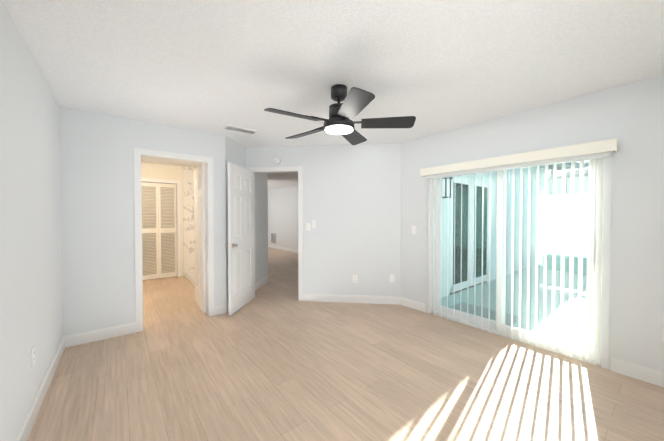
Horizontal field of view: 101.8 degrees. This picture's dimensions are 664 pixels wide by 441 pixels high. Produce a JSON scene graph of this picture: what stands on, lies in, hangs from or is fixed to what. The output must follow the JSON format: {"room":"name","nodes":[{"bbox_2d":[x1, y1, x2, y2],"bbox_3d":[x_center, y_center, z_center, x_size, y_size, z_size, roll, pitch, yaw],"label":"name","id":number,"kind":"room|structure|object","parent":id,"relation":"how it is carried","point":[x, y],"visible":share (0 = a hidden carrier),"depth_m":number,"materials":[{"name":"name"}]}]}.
{"room":"empty bedroom","nodes":[
{"label":"empty bedroom","id":0,"kind":"room"},
{"bbox_2d":[0,0,62,440],"bbox_3d":[-1.367,0.101,0.906,0.120,2.420,4.720,-1,1,-38],"label":"wall","id":1,"kind":"structure","parent":0,"point":[31,305],"depth_m":1.67,"materials":[{"name":"white paint"}]},
{"bbox_2d":[31,345,34,366],"bbox_3d":[-1.955,0.888,1.766,0.008,0.116,0.072,-1,1,-38],"label":"outlet","id":2,"kind":"object","parent":1,"relation":"attached to","point":[33,348],"depth_m":1.76,"materials":[{"name":"white plastic"}]},
{"bbox_2d":[15,336,65,440],"bbox_3d":[-1.315,1.253,0.966,0.014,0.115,4.480,-1,1,-38],"label":"baseboard","id":3,"kind":"structure","parent":1,"relation":"attached to","point":[25,430],"depth_m":1.87,"materials":[{"name":"white wood"}]},
{"bbox_2d":[59,106,225,335],"bbox_3d":[-2.165,0.064,3.206,1.720,2.420,0.120,-1,1,-38],"label":"wall","id":4,"kind":"structure","parent":0,"point":[97,214],"depth_m":2.92,"materials":[{"name":"white paint"}]},
{"bbox_2d":[66,322,135,346],"bbox_3d":[-2.460,1.221,2.907,0.563,0.115,0.014,-1,1,-38],"label":"baseboard","id":5,"kind":"structure","parent":4,"relation":"attached to","point":[105,333],"depth_m":2.88,"materials":[{"name":"white wood"}]},
{"bbox_2d":[134,148,213,331],"bbox_3d":[-1.949,0.223,3.379,0.844,2.097,0.154,-1,1,-38],"label":"door frame","id":6,"kind":"structure","parent":4,"relation":"attached to","point":[139,153],"depth_m":3.52,"materials":[{"name":"white wood"}]},
{"bbox_2d":[190,164,205,312],"bbox_3d":[-1.916,0.241,3.936,0.178,2.018,0.712,-1,1,-38],"label":"bathroom door","id":7,"kind":"structure","parent":4,"relation":"in","point":[199,241],"depth_m":3.80,"materials":[{"name":"white wood"}]},
{"bbox_2d":[214,303,227,314],"bbox_3d":[-1.475,1.204,3.985,0.631,0.115,0.484,-1,1,-38],"label":"baseboard","id":8,"kind":"structure","parent":4,"relation":"attached to","point":[221,309],"depth_m":3.66,"materials":[{"name":"white wood"}]},
{"bbox_2d":[142,182,174,273],"bbox_3d":[-4.310,0.018,5.985,1.560,2.420,0.100,-1,1,-38],"label":"wall","id":9,"kind":"structure","parent":0,"point":[154,250],"depth_m":6.17,"materials":[{"name":"white"}]},
{"bbox_2d":[141,162,183,276],"bbox_3d":[-3.534,0.022,5.769,2.510,2.420,0.100,-1,1,-38],"label":"wall","id":10,"kind":"structure","parent":0,"point":[160,171],"depth_m":5.75,"materials":[{"name":"white paint"}]},
{"bbox_2d":[141,182,176,279],"bbox_3d":[-3.908,0.222,5.464,1.332,2.000,0.053,-1,1,-38],"label":"closet door","id":11,"kind":"structure","parent":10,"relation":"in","point":[158,198],"depth_m":5.67,"materials":[{"name":"white paint"}]},
{"bbox_2d":[183,166,197,274],"bbox_3d":[-2.396,0.027,5.458,0.790,2.420,1.800,-1,1,-38],"label":"wall","id":12,"kind":"structure","parent":0,"point":[188,207],"depth_m":5.97,"materials":[{"name":"paint"}]},
{"bbox_2d":[184,271,194,285],"bbox_3d":[-2.657,1.185,5.263,0.105,0.110,1.788,-1,1,-38],"label":"baseboard","id":13,"kind":"structure","parent":12,"relation":"attached to","point":[189,276],"depth_m":5.55,"materials":[{"name":"white wood"}]},
{"bbox_2d":[225,136,244,303],"bbox_3d":[-1.469,0.050,4.071,0.120,2.420,0.749,0,1,7],"label":"wall","id":14,"kind":"structure","parent":0,"point":[234,152],"depth_m":3.76,"materials":[{"name":"white paint"}]},
{"bbox_2d":[255,173,267,283],"bbox_3d":[-1.406,0.035,4.954,0.100,2.420,1.020,0,1,7],"label":"wall","id":15,"kind":"structure","parent":0,"point":[261,226],"depth_m":5.11,"materials":[{"name":"white paint"}]},
{"bbox_2d":[255,276,268,290],"bbox_3d":[-1.349,1.188,4.967,0.731,0.115,0.731,-1,1,-38],"label":"baseboard","id":16,"kind":"structure","parent":15,"relation":"attached to","point":[266,279],"depth_m":5.08,"materials":[{"name":"white wood"}]},
{"bbox_2d":[268,186,297,249],"bbox_3d":[-0.884,-0.036,9.359,0.120,2.420,10.950,-1,1,-38],"label":"wall","id":17,"kind":"structure","parent":0,"point":[283,214],"depth_m":10.49,"materials":[{"name":"white paint"}]},
{"bbox_2d":[271,233,275,243],"bbox_3d":[-2.430,0.743,11.242,0.018,0.460,0.520,-1,1,-38],"label":"air vent","id":18,"kind":"object","parent":17,"relation":"in","point":[273,238],"visible":0.85,"depth_m":11.24,"materials":[{"name":"white"}]},
{"bbox_2d":[268,244,297,252],"bbox_3d":[-0.140,1.133,8.329,0.014,0.115,8.380,-1,1,-38],"label":"baseboard","id":19,"kind":"structure","parent":17,"relation":"attached to","point":[272,246],"depth_m":10.54,"materials":[{"name":"white wood"}]},
{"bbox_2d":[245,143,400,296],"bbox_3d":[-0.169,0.047,4.235,2.665,2.420,0.120,0,1,7],"label":"wall","id":20,"kind":"structure","parent":0,"point":[351,200],"depth_m":4.12,"materials":[{"name":"white paint"}]},
{"bbox_2d":[247,166,302,300],"bbox_3d":[-0.899,0.207,4.327,0.741,2.097,0.690,-1,1,-38],"label":"door frame","id":21,"kind":"structure","parent":20,"relation":"attached to","point":[298,169],"depth_m":4.21,"materials":[{"name":"white wood"}]},
{"bbox_2d":[225,162,253,315],"bbox_3d":[-1.313,0.241,3.920,0.568,2.018,0.579,-1,1,-38],"label":"hall door","id":22,"kind":"structure","parent":21,"relation":"in","point":[240,245],"depth_m":3.84,"materials":[{"name":"white wood"}]},
{"bbox_2d":[273,156,280,163],"bbox_3d":[-0.866,-0.943,4.222,0.124,0.124,0.036,0,1,7],"label":"smoke detector","id":23,"kind":"object","parent":20,"relation":"attached to","point":[276,159],"visible":1,"depth_m":4.21,"materials":[{"name":"white plastic"}]},
{"bbox_2d":[306,220,314,230],"bbox_3d":[-0.331,0.072,4.183,0.146,0.168,0.022,0,1,7],"label":"light switch","id":24,"kind":"object","parent":20,"relation":"attached to","point":[308,228],"depth_m":4.19,"materials":[{"name":"white plastic"}]},
{"bbox_2d":[390,274,394,281],"bbox_3d":[0.904,0.870,4.059,0.072,0.116,0.006,0,1,7],"label":"outlet","id":25,"kind":"object","parent":20,"relation":"attached to","point":[392,276],"depth_m":4.06,"materials":[{"name":"white plastic"}]},
{"bbox_2d":[2,0,663,190],"bbox_3d":[-2.128,-1.248,6.381,5.740,0.100,14.290,-1,1,-38],"label":"ceiling","id":26,"kind":"structure","parent":0,"point":[217,66],"depth_m":1.86,"materials":[{"name":"white paint"}]},
{"bbox_2d":[222,124,257,134],"bbox_3d":[-1.157,-1.143,3.410,0.400,0.014,0.180,-1,1,-38],"label":"ceiling vent","id":27,"kind":"object","parent":26,"relation":"in","point":[239,129],"visible":0.96,"depth_m":3.39,"materials":[{"name":"white metal"}]},
{"bbox_2d":[264,84,415,144],"bbox_3d":[0.028,-0.951,2.306,1.219,0.360,1.231,-1,1,-38],"label":"ceiling fan","id":28,"kind":"object","parent":26,"relation":"hanging from","point":[355,103],"visible":1,"depth_m":2.23,"materials":[{"name":"black metal"}]},
{"bbox_2d":[27,247,663,440],"bbox_3d":[-2.129,1.222,6.421,5.740,0.001,14.290,-1,1,-38],"label":"floor","id":29,"kind":"structure","parent":0,"point":[274,359],"depth_m":2.15,"materials":[{"name":"brown wood"}]},
{"bbox_2d":[400,74,663,371],"bbox_3d":[2.071,0.070,2.812,0.120,2.420,3.450,-1,1,-38],"label":"wall","id":30,"kind":"structure","parent":0,"point":[629,117],"depth_m":2.29,"materials":[{"name":"white paint"}]},
{"bbox_2d":[302,293,426,312],"bbox_3d":[0.417,1.204,3.965,1.070,0.115,1.500,-1,1,-38],"label":"baseboard","id":31,"kind":"structure","parent":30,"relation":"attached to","point":[406,302],"depth_m":4.10,"materials":[{"name":"white wood"}]},
{"bbox_2d":[412,226,415,233],"bbox_3d":[1.167,0.133,3.851,0.012,0.116,0.072,-1,1,-38],"label":"light switch","id":32,"kind":"object","parent":30,"relation":"attached to","point":[413,227],"depth_m":3.84,"materials":[{"name":"white plastic"}]},
{"bbox_2d":[427,151,611,368],"bbox_3d":[1.890,0.289,3.030,0.123,1.975,1.740,-1,1,-38],"label":"door","id":33,"kind":"structure","parent":30,"relation":"in","point":[435,267],"depth_m":2.90,"materials":[{"name":"white glass"}]},
{"bbox_2d":[420,138,618,176],"bbox_3d":[1.795,-0.631,2.940,0.129,0.098,1.820,-1,1,-38],"label":"blind valance","id":34,"kind":"object","parent":30,"relation":"attached to","point":[608,145],"visible":0.96,"depth_m":2.64,"materials":[{"name":"white"}]},
{"bbox_2d":[425,152,610,178],"bbox_3d":[1.802,-0.564,2.946,0.044,0.032,1.730,-1,1,-38],"label":"blind headrail","id":35,"kind":"object","parent":34,"relation":"attached to","point":[588,157],"visible":0.86,"depth_m":2.71,"materials":[{"name":"white plastic"}]},
{"bbox_2d":[428,158,602,365],"bbox_3d":[1.795,0.348,2.963,0.078,1.790,1.671,-1,1,-38],"label":"window blind slats","id":36,"kind":"object","parent":35,"relation":"hanging from","point":[589,259],"visible":0.94,"depth_m":2.59,"materials":[{"name":"white plastic"}]},
{"bbox_2d":[593,159,596,271],"bbox_3d":[2.249,-0.044,2.308,0.010,0.965,0.010,-1,1,-38],"label":"blind wand","id":37,"kind":"object","parent":35,"relation":"hanging from","point":[594,217],"visible":1,"depth_m":2.31,"materials":[{"name":"white plastic"}]},
{"bbox_2d":[611,357,663,387],"bbox_3d":[2.694,1.237,1.935,0.014,0.115,0.970,-1,1,-38],"label":"baseboard","id":38,"kind":"structure","parent":30,"relation":"attached to","point":[642,373],"depth_m":2.19,"materials":[{"name":"white wood"}]},
{"bbox_2d":[662,328,663,342],"bbox_3d":[2.588,0.893,2.068,0.008,0.116,0.072,-1,1,-38],"label":"outlet","id":39,"kind":"object","parent":30,"relation":"attached to","point":[662,328],"depth_m":2.09,"materials":[{"name":"white plastic"}]},
{"label":"outside","id":40,"kind":"structure","parent":0,"visible":0},
{"bbox_2d":[441,265,586,346],"bbox_3d":[9.224,1.332,3.635,12.140,0.070,10.500,-1,1,-38],"label":"patio","id":41,"kind":"structure","parent":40,"point":[523,302],"depth_m":4.39,"materials":[{"name":"grey"}]},
{"bbox_2d":[450,302,518,324],"bbox_3d":[1.993,1.287,3.682,0.710,0.018,0.800,-1,1,-38],"label":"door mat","id":42,"kind":"object","parent":41,"relation":"on","point":[507,318],"depth_m":3.75,"materials":[{"name":"grey"}]},
{"bbox_2d":[442,162,570,297],"bbox_3d":[3.982,-0.174,5.810,6.640,2.910,0.650,-1,1,-38],"label":"wall","id":43,"kind":"structure","parent":41,"relation":"on","point":[508,220],"depth_m":6.36,"materials":[{"name":"white paint"}]},
{"bbox_2d":[442,177,451,198],"bbox_3d":[1.769,-0.520,4.282,0.175,0.332,0.196,-1,1,-38],"label":"lantern lamp","id":44,"kind":"object","parent":43,"relation":"attached to","point":[445,186],"depth_m":4.22,"materials":[{"name":"black"}]},
{"bbox_2d":[450,176,489,292],"bbox_3d":[2.641,0.233,5.126,1.600,2.020,0.050,-1,1,-38],"label":"sliding window","id":45,"kind":"structure","parent":43,"relation":"in","point":[471,230],"depth_m":5.05,"materials":[{"name":"white glass"}]},
{"bbox_2d":[550,162,588,194],"bbox_3d":[8.506,-1.159,6.149,1.500,0.970,5.300,-1,1,-38],"label":"pergola","id":46,"kind":"object","parent":43,"relation":"attached to","point":[569,173],"depth_m":7.74,"materials":[{"name":"grey"}]},
{"bbox_2d":[539,191,587,265],"bbox_3d":[8.995,0.276,3.399,0.170,2.050,10.440,-1,1,-38],"label":"fence","id":47,"kind":"object","parent":41,"relation":"on","point":[558,225],"depth_m":7.12,"materials":[{"name":"white"}]},
{"bbox_2d":[543,254,586,273],"bbox_3d":[8.136,1.127,3.919,0.510,0.330,8.100,-1,1,-38],"label":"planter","id":48,"kind":"object","parent":41,"relation":"on","point":[558,260],"depth_m":6.59,"materials":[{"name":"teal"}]},
{"bbox_2d":[548,160,588,194],"bbox_3d":[12.863,-1.301,8.698,8.100,5.030,18.000,-1,1,-38],"label":"neighbouring house","id":49,"kind":"structure","parent":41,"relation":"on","point":[569,182],"depth_m":9.08,"materials":[{"name":"white paint"}]}
]}

